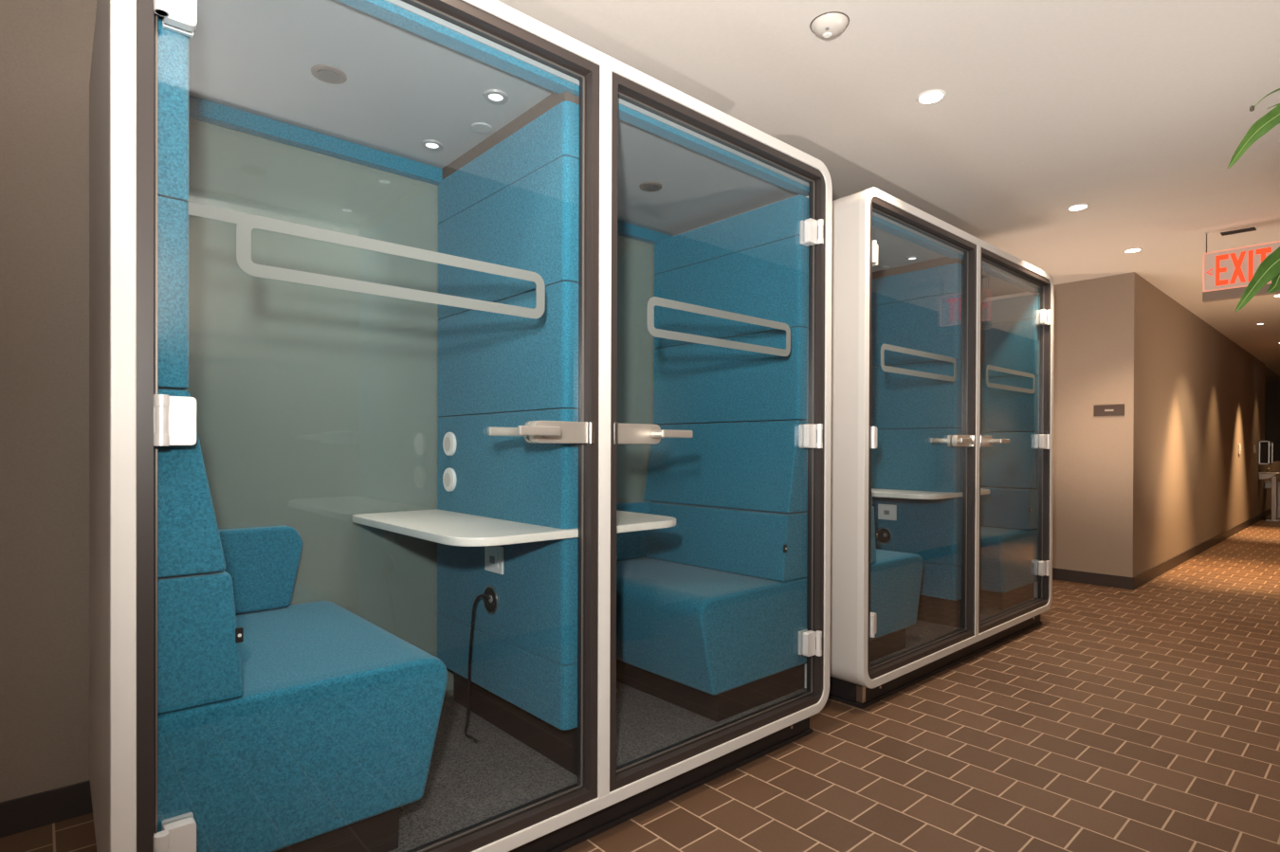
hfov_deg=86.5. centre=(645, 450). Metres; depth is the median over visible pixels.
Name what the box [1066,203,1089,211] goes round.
recessed light
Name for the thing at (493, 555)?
socket
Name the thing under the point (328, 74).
air vent
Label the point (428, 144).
lamp
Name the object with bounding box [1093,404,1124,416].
room sign
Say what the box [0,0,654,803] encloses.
wall
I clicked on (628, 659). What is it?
booth
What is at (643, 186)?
air vent
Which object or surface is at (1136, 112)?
ceiling
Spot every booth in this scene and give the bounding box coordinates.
[89,0,832,851]
[827,187,1054,709]
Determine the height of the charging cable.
0.486 m
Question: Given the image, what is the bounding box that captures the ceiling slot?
[1220,227,1256,236]
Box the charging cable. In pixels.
[463,594,490,746]
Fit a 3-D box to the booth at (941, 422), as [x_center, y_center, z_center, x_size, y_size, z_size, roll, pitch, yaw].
[1.468,-0.009,3.945,2.282,2.233,0.996,0,0,-42]
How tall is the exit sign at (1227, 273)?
0.450 m
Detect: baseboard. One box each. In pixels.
[0,689,453,838]
[1052,567,1133,590]
[1133,508,1271,589]
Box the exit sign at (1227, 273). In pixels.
[1202,232,1279,302]
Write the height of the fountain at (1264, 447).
1.260 m
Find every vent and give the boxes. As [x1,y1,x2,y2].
[310,64,347,84]
[639,182,661,191]
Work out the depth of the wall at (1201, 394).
7.01 m
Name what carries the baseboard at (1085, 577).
attached to the wall at (1096, 320)
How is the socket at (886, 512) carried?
attached to the booth at (941, 422)
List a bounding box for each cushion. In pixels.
[218,525,302,614]
[616,501,656,561]
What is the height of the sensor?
0.035 m
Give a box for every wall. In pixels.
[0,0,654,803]
[1052,272,1138,577]
[1136,275,1279,575]
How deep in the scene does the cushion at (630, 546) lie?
3.12 m
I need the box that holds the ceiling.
[496,0,1279,376]
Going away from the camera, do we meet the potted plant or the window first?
the potted plant
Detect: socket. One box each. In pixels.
[484,546,503,574]
[877,504,896,520]
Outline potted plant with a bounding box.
[1227,88,1279,311]
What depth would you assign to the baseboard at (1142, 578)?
6.97 m
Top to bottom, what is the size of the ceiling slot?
0.009 m
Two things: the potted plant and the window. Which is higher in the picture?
the potted plant
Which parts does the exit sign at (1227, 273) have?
trim, panel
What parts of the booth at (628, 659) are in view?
panel, backrest, seat, door, ceiling panel, handle, strike plate, strike plate, handle, seat, door, backrest, panel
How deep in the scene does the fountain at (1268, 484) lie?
11.16 m
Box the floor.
[0,514,1279,851]
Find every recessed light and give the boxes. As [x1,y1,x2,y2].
[915,89,946,104]
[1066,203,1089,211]
[1122,248,1142,253]
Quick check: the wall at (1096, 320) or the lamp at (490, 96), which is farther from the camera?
the wall at (1096, 320)
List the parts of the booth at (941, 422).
backrest, seat, door, handle, ceiling panel, strike plate, handle, seat, backrest, panel, door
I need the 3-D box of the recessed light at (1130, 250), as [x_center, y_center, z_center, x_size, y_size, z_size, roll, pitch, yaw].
[3.452,-1.419,4.817,0.112,0.009,0.112,0,0,-42]
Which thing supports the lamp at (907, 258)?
attached to the booth at (941, 422)
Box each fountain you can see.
[1258,440,1279,522]
[1263,476,1279,518]
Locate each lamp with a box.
[420,139,442,149]
[482,89,508,103]
[905,256,919,260]
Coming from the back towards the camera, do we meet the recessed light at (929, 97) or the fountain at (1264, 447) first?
the fountain at (1264, 447)
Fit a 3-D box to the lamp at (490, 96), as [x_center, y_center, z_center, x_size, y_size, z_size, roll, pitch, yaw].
[-0.438,-1.040,1.991,0.072,0.012,0.072,0,0,-42]
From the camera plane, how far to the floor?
2.50 m
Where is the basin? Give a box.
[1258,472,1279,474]
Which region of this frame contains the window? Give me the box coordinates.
[1264,366,1279,462]
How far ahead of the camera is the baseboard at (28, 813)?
2.00 m

